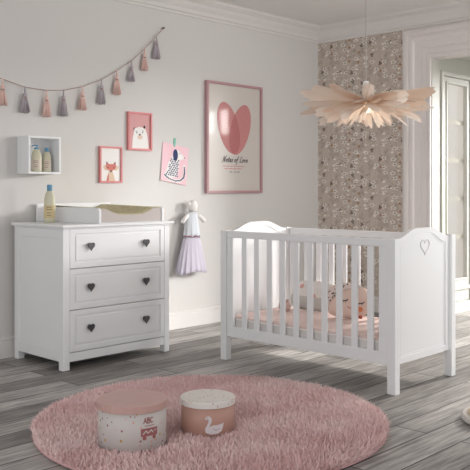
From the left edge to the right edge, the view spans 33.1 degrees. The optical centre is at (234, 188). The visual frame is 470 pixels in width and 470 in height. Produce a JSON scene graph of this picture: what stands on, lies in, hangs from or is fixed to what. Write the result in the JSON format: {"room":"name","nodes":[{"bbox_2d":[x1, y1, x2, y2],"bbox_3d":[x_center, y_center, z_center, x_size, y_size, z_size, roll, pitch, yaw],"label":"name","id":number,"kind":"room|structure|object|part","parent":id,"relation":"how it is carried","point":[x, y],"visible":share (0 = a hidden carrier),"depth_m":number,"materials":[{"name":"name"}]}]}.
{"room":"children's room","nodes":[
{"label":"children's room","id":0,"kind":"room"},
{"bbox_2d":[0,0,317,337],"bbox_3d":[-1.831,-0.207,4.791,0.150,2.575,7.550,0,0,44],"label":"wall","id":1,"kind":"structure","parent":0,"point":[45,44],"depth_m":5.92,"materials":[{"name":"white paint"}]},
{"bbox_2d":[17,136,60,173],"bbox_3d":[-1.278,-0.219,5.154,0.139,0.242,0.240,0,0,44],"label":"wall shelf","id":2,"kind":"object","parent":1,"relation":"attached to","point":[25,148],"visible":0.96,"depth_m":5.17,"materials":[{"name":"white paint"}]},
{"bbox_2d":[31,145,41,171],"bbox_3d":[-1.292,-0.199,5.140,0.067,0.177,0.043,0,0,-13],"label":"lotion bottle","id":3,"kind":"object","parent":2,"relation":"in","point":[36,159],"visible":1,"depth_m":5.12,"materials":[{"name":"beige plastic"}]},
{"bbox_3d":[-1.323,-0.219,5.198,0.010,0.216,0.214,0,0,44],"label":"panel","id":4,"kind":"part","parent":2,"relation":"part of","materials":[{"name":"white paint"}]},
{"bbox_2d":[42,148,50,171],"bbox_3d":[-1.238,-0.191,5.196,0.058,0.160,0.037,0,0,-13],"label":"lotion bottle","id":5,"kind":"object","parent":2,"relation":"in","point":[46,161],"visible":0.98,"depth_m":5.18,"materials":[{"name":"beige plastic"}]},
{"bbox_2d":[0,27,164,116],"bbox_3d":[-1.107,-0.853,5.399,0.046,0.750,1.646,0,0,44],"label":"garland","id":6,"kind":"object","parent":1,"relation":"hanging from","point":[24,108],"visible":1,"depth_m":5.44,"materials":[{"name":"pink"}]},
{"bbox_3d":[-1.106,-0.937,5.399,0.005,0.569,1.633,0,0,44],"label":"cord","id":7,"kind":"part","parent":6,"relation":"part of","materials":[{"name":"grey fabric"}]},
{"bbox_2d":[0,305,220,358],"bbox_3d":[-1.806,1.014,4.698,0.016,0.132,7.450,0,0,44],"label":"baseboard","id":8,"kind":"structure","parent":1,"relation":"attached to","point":[212,314],"depth_m":6.16,"materials":[{"name":"white paint"}]},
{"bbox_2d":[98,146,122,182],"bbox_3d":[-0.888,-0.173,5.643,0.022,0.259,0.198,0,0,44],"label":"framed picture","id":9,"kind":"object","parent":1,"relation":"attached to","point":[110,159],"visible":1,"depth_m":5.64,"materials":[{"name":"red"}]},
{"bbox_2d":[102,148,119,180],"bbox_3d":[-0.892,-0.173,5.646,0.009,0.233,0.172,0,0,44],"label":"print","id":10,"kind":"object","parent":9,"relation":"attached to","point":[110,156],"depth_m":5.64,"materials":[{"name":"white paper"}]},
{"bbox_2d":[127,111,151,150],"bbox_3d":[-0.704,-0.425,5.834,0.022,0.282,0.227,0,0,44],"label":"framed picture","id":11,"kind":"object","parent":1,"relation":"attached to","point":[139,124],"visible":1,"depth_m":5.83,"materials":[{"name":"red"}]},
{"bbox_2d":[161,138,188,185],"bbox_3d":[-0.464,-0.210,6.090,0.011,0.368,0.293,0,0,44],"label":"picture card","id":12,"kind":"object","parent":1,"relation":"attached to","point":[174,157],"visible":1,"depth_m":6.08,"materials":[{"name":"pink paper"}]},
{"bbox_2d":[175,199,206,274],"bbox_3d":[-0.339,0.369,6.138,0.123,0.579,0.318,0,0,44],"label":"doll","id":13,"kind":"object","parent":1,"relation":"hanging from","point":[191,259],"visible":1,"depth_m":6.09,"materials":[{"name":"white fabric"}]},
{"bbox_3d":[-0.381,0.225,6.083,0.040,0.082,0.088,0,0,32],"label":"arm","id":14,"kind":"part","parent":13,"relation":"part of","materials":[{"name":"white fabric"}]},
{"bbox_3d":[-0.273,0.224,6.195,0.101,0.083,0.040,0,0,-36],"label":"arm","id":15,"kind":"part","parent":13,"relation":"part of","materials":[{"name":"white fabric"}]},
{"bbox_2d":[114,0,319,43],"bbox_3d":[-1.774,-1.425,4.667,0.105,0.140,7.450,0,0,44],"label":"crown molding","id":16,"kind":"structure","parent":1,"relation":"attached to","point":[210,10],"depth_m":6.52,"materials":[{"name":"white paint"}]},
{"bbox_2d":[205,80,262,192],"bbox_3d":[-0.003,-0.418,6.551,0.034,0.905,0.660,0,0,44],"label":"framed poster","id":17,"kind":"object","parent":1,"relation":"attached to","point":[233,112],"visible":1,"depth_m":6.54,"materials":[{"name":"red paper"}]},
{"bbox_2d":[217,102,250,168],"bbox_3d":[-0.005,-0.425,6.548,0.001,0.575,0.404,0,0,44],"label":"print","id":18,"kind":"object","parent":17,"relation":"attached to","point":[233,118],"depth_m":6.55,"materials":[{"name":"pink"}]},
{"bbox_2d":[0,311,469,469],"bbox_3d":[1.185,1.110,3.005,6.870,0.060,9.170,0,0,44],"label":"floor","id":19,"kind":"structure","parent":0,"point":[428,431],"depth_m":4.46,"materials":[{"name":"grey wood"}]},
{"bbox_2d":[11,221,173,370],"bbox_3d":[-0.920,0.647,5.170,0.592,0.866,0.878,0,0,44],"label":"dresser","id":20,"kind":"object","parent":19,"relation":"on","point":[83,291],"visible":0.98,"depth_m":4.91,"materials":[{"name":"white paint"}]},
{"bbox_3d":[-1.378,0.656,5.054,0.046,0.848,0.046,0,0,44],"label":"leg","id":21,"kind":"part","parent":20,"relation":"part of","materials":[{"name":"white paint"}]},
{"bbox_3d":[-1.201,0.631,4.876,0.456,0.798,0.032,0,0,44],"label":"panel","id":22,"kind":"part","parent":20,"relation":"part of","materials":[{"name":"white paint"}]},
{"bbox_2d":[44,185,55,222],"bbox_3d":[-1.177,0.093,5.014,0.074,0.242,0.046,0,0,-7],"label":"lotion bottle","id":23,"kind":"object","parent":20,"relation":"on","point":[49,200],"visible":1,"depth_m":5.00,"materials":[{"name":"beige plastic"}]},
{"bbox_3d":[-1.017,0.656,4.705,0.046,0.848,0.046,0,0,44],"label":"leg","id":24,"kind":"part","parent":20,"relation":"part of","materials":[{"name":"white paint"}]},
{"bbox_3d":[-0.877,0.845,4.803,0.021,0.050,0.050,0,0,44],"label":"knob","id":25,"kind":"part","parent":20,"relation":"part of","materials":[{"name":"grey metal"}]},
{"bbox_3d":[-0.877,0.598,4.803,0.021,0.050,0.050,0,0,44],"label":"knob","id":26,"kind":"part","parent":20,"relation":"part of","materials":[{"name":"grey metal"}]},
{"bbox_3d":[-0.877,0.350,4.803,0.021,0.050,0.050,0,0,44],"label":"knob","id":27,"kind":"part","parent":20,"relation":"part of","materials":[{"name":"grey metal"}]},
{"bbox_2d":[36,203,163,223],"bbox_3d":[-0.888,0.155,5.198,0.596,0.118,0.595,0,0,44],"label":"tray","id":28,"kind":"object","parent":20,"relation":"on","point":[78,214],"visible":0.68,"depth_m":5.06,"materials":[{"name":"white paint"}]},
{"bbox_2d":[55,204,160,222],"bbox_3d":[-0.859,0.157,5.219,0.570,0.100,0.479,0,0,44],"label":"mat","id":29,"kind":"object","parent":28,"relation":"in","point":[109,212],"visible":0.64,"depth_m":5.12,"materials":[{"name":"grey"}]},
{"bbox_3d":[-0.738,1.006,4.985,0.026,0.053,0.744,0,0,44],"label":"plinth rail","id":30,"kind":"part","parent":20,"relation":"part of","materials":[{"name":"white paint"}]},
{"bbox_3d":[-0.905,0.852,5.146,0.498,0.249,0.740,0,0,44],"label":"drawer","id":31,"kind":"part","parent":20,"relation":"part of","materials":[{"name":"white paint"}]},
{"bbox_3d":[-0.905,0.602,5.146,0.498,0.243,0.740,0,0,44],"label":"drawer","id":32,"kind":"part","parent":20,"relation":"part of","materials":[{"name":"white paint"}]},
{"bbox_3d":[-0.905,0.356,5.146,0.498,0.240,0.740,0,0,44],"label":"drawer","id":33,"kind":"part","parent":20,"relation":"part of","materials":[{"name":"white paint"}]},
{"bbox_3d":[-0.577,0.845,5.114,0.021,0.050,0.050,0,0,44],"label":"knob","id":34,"kind":"part","parent":20,"relation":"part of","materials":[{"name":"grey metal"}]},
{"bbox_3d":[-0.577,0.598,5.114,0.021,0.050,0.050,0,0,44],"label":"knob","id":35,"kind":"part","parent":20,"relation":"part of","materials":[{"name":"grey metal"}]},
{"bbox_3d":[-0.577,0.350,5.114,0.021,0.050,0.050,0,0,44],"label":"knob","id":36,"kind":"part","parent":20,"relation":"part of","materials":[{"name":"grey metal"}]},
{"bbox_3d":[-0.470,0.656,5.272,0.046,0.848,0.042,0,0,44],"label":"leg","id":37,"kind":"part","parent":20,"relation":"part of","materials":[{"name":"white paint"}]},
{"bbox_2d":[29,373,391,469],"bbox_3d":[-0.110,1.051,3.636,1.642,0.056,1.641,0,0,25],"label":"shag rug","id":38,"kind":"object","parent":19,"relation":"on","point":[284,424],"visible":0.79,"depth_m":3.39,"materials":[{"name":"pink carpet"}]},
{"bbox_2d":[97,389,167,452],"bbox_3d":[-0.426,0.959,3.283,0.292,0.182,0.292,0,0,44],"label":"box","id":39,"kind":"object","parent":38,"relation":"on","point":[130,420],"visible":0.98,"depth_m":3.17,"materials":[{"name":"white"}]},
{"bbox_3d":[-0.426,0.883,3.283,0.292,0.030,0.292,0,0,44],"label":"lid","id":40,"kind":"part","parent":39,"relation":"part of","materials":[{"name":"pink cardboard"}]},
{"bbox_2d":[180,389,234,436],"bbox_3d":[-0.120,0.977,3.453,0.240,0.146,0.240,0,0,44],"label":"box","id":41,"kind":"object","parent":38,"relation":"on","point":[206,412],"visible":0.98,"depth_m":3.36,"materials":[{"name":"pink cardboard"}]},
{"bbox_3d":[-0.120,0.917,3.453,0.240,0.027,0.240,0,0,44],"label":"lid","id":42,"kind":"part","parent":41,"relation":"part of","materials":[{"name":"white cardboard"}]},
{"bbox_2d":[204,416,223,434],"bbox_3d":[-0.090,0.999,3.346,0.090,0.078,0.009,0,0,-16],"label":"print","id":43,"kind":"object","parent":41,"relation":"attached to","point":[213,425],"depth_m":3.34,"materials":[{"name":"white"}]},
{"bbox_2d":[221,221,454,395],"bbox_3d":[0.594,0.647,4.800,1.290,0.866,0.640,0,0,44],"label":"crib","id":44,"kind":"object","parent":19,"relation":"on","point":[260,259],"visible":0.98,"depth_m":4.52,"materials":[{"name":"white paint"}]},
{"bbox_3d":[-0.059,0.671,5.017,0.050,0.818,0.046,0,0,44],"label":"post","id":45,"kind":"part","parent":44,"relation":"part of","materials":[{"name":"white paint"}]},
{"bbox_3d":[0.153,0.571,5.225,0.016,0.714,0.548,0,0,44],"label":"panel","id":46,"kind":"part","parent":44,"relation":"part of","materials":[{"name":"white paint"}]},
{"bbox_3d":[0.160,0.571,5.218,0.004,0.714,0.548,0,0,44],"label":"panel frame","id":47,"kind":"part","parent":44,"relation":"part of","materials":[{"name":"white paint"}]},
{"bbox_3d":[0.354,0.671,5.444,0.050,0.818,0.046,0,0,44],"label":"post","id":48,"kind":"part","parent":44,"relation":"part of","materials":[{"name":"white paint"}]},
{"bbox_2d":[235,306,378,349],"bbox_3d":[0.595,0.856,4.799,1.192,0.116,0.585,0,0,44],"label":"mattress","id":49,"kind":"object","parent":44,"relation":"on","point":[362,323],"visible":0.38,"depth_m":4.69,"materials":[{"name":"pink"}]},
{"bbox_2d":[279,299,290,311],"bbox_3d":[0.323,0.757,5.150,0.080,0.082,0.083,0,0,44],"label":"toy","id":50,"kind":"object","parent":49,"relation":"on","point":[288,306],"visible":0.37,"depth_m":5.12,"materials":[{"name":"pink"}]},
{"bbox_3d":[0.594,0.863,4.800,1.186,0.102,0.576,0,0,44],"label":"mattress","id":51,"kind":"part","parent":49,"relation":"part of","materials":[{"name":"white"}]},
{"bbox_2d":[291,281,332,311],"bbox_3d":[0.513,0.702,5.184,0.367,0.188,0.102,0,0,44],"label":"cushion","id":52,"kind":"object","parent":49,"relation":"on","point":[302,284],"visible":0.51,"depth_m":5.17,"materials":[{"name":"white fabric"}]},
{"bbox_2d":[328,283,366,318],"bbox_3d":[0.692,0.688,4.871,0.311,0.214,0.124,0,0,34],"label":"cushion","id":53,"kind":"object","parent":49,"relation":"on","point":[362,292],"visible":0.54,"depth_m":4.82,"materials":[{"name":"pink fabric"}]},
{"bbox_2d":[328,283,361,309],"bbox_3d":[0.661,0.677,4.877,0.254,0.191,0.068,0,0,21],"label":"hood","id":54,"kind":"object","parent":53,"relation":"attached to","point":[346,286],"depth_m":4.84,"materials":[{"name":"pink fabric"}]},
{"bbox_3d":[0.383,0.285,4.578,1.184,0.042,0.024,0,0,44],"label":"rail","id":55,"kind":"part","parent":44,"relation":"part of","materials":[{"name":"white paint"}]},
{"bbox_3d":[0.383,0.895,4.578,1.184,0.066,0.024,0,0,44],"label":"rail","id":56,"kind":"part","parent":44,"relation":"part of","materials":[{"name":"white paint"}]},
{"bbox_3d":[0.808,0.285,5.018,1.184,0.042,0.024,0,0,44],"label":"rail","id":57,"kind":"part","parent":44,"relation":"part of","materials":[{"name":"white paint"}]},
{"bbox_3d":[0.833,0.671,4.155,0.050,0.818,0.046,0,0,44],"label":"post","id":58,"kind":"part","parent":44,"relation":"part of","materials":[{"name":"white paint"}]},
{"bbox_3d":[1.035,0.571,4.374,0.016,0.714,0.548,0,0,44],"label":"panel","id":59,"kind":"part","parent":44,"relation":"part of","materials":[{"name":"white paint"}]},
{"bbox_3d":[1.042,0.571,4.367,0.004,0.714,0.548,0,0,44],"label":"panel frame","id":60,"kind":"part","parent":44,"relation":"part of","materials":[{"name":"white paint"}]},
{"bbox_3d":[1.246,0.671,4.583,0.050,0.818,0.046,0,0,44],"label":"post","id":61,"kind":"part","parent":44,"relation":"part of","materials":[{"name":"white paint"}]},
{"bbox_2d":[461,406,469,423],"bbox_3d":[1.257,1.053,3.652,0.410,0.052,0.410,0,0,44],"label":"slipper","id":62,"kind":"object","parent":19,"relation":"on","point":[465,414],"visible":1,"depth_m":3.66,"materials":[{"name":"white fabric"}]},
{"bbox_2d":[215,0,459,25],"bbox_3d":[0.623,-1.545,2.422,6.870,0.100,7.550,0,0,44],"label":"ceiling","id":63,"kind":"structure","parent":0,"point":[317,12],"depth_m":6.51,"materials":[{"name":"white paint"}]},
{"bbox_2d":[300,81,435,128],"bbox_3d":[0.748,-0.926,4.609,0.785,1.137,0.799,0,0,44],"label":"pendant lamp","id":64,"kind":"object","parent":63,"relation":"hanging from","point":[335,103],"visible":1,"depth_m":4.48,"materials":[{"name":"beige paper"}]},
{"bbox_2d":[318,20,469,296],"bbox_3d":[3.256,-0.207,5.078,6.770,2.575,0.130,0,0,44],"label":"wall","id":65,"kind":"structure","parent":0,"point":[360,166],"depth_m":7.04,"materials":[{"name":"paper"}]},
{"bbox_2d":[374,297,378,312],"bbox_3d":[1.105,1.014,7.054,0.930,0.132,0.016,0,0,44],"label":"baseboard","id":66,"kind":"structure","parent":65,"relation":"attached to","point":[376,299],"depth_m":6.91,"materials":[{"name":"white paint"}]},
{"bbox_2d":[318,0,469,43],"bbox_3d":[3.175,-1.425,4.994,6.770,0.140,0.105,0,0,44],"label":"crown molding","id":67,"kind":"structure","parent":65,"relation":"attached to","point":[455,11],"depth_m":6.72,"materials":[{"name":"white paint"}]},
{"bbox_2d":[402,29,404,231],"bbox_3d":[1.436,-0.140,6.729,0.021,2.440,0.023,0,0,44],"label":"trim","id":68,"kind":"structure","parent":65,"relation":"attached to","point":[403,30],"depth_m":6.72,"materials":[{"name":"white paint"}]},
{"bbox_2d":[404,21,469,231],"bbox_3d":[2.510,-0.128,5.680,2.980,2.415,0.040,0,0,44],"label":"door frame","id":69,"kind":"structure","parent":65,"relation":"attached to","point":[420,45],"depth_m":6.60,"materials":[{"name":"white paint"}]},
{"bbox_2d":[458,56,469,60],"bbox_3d":[3.082,-1.228,6.359,2.600,0.185,1.470,0,0,44],"label":"trim","id":70,"kind":"structure","parent":65,"relation":"attached to","point":[468,57],"depth_m":6.87,"materials":[{"name":"grey paint"}]},
{"bbox_2d":[440,58,469,75],"bbox_3d":[2.190,-0.120,7.220,0.120,2.400,1.470,0,0,44],"label":"wall","id":71,"kind":"structure","parent":0,"point":[454,65],"depth_m":6.86,"materials":[{"name":"grey paint"}]},
{"bbox_2d":[431,58,469,313],"bbox_3d":[1.835,-0.003,6.830,0.150,2.165,0.684,0,0,44],"label":"window","id":72,"kind":"structure","parent":71,"relation":"in","point":[454,88],"depth_m":6.85,"materials":[{"name":"grey paint"}]},
{"bbox_2d":[448,84,462,277],"bbox_3d":[1.900,-0.062,6.864,0.004,1.681,0.341,0,0,44],"label":"window pane","id":73,"kind":"object","parent":72,"relation":"hanging from","point":[455,92],"depth_m":6.90,"materials":[{"name":"clear glass"}]}
]}

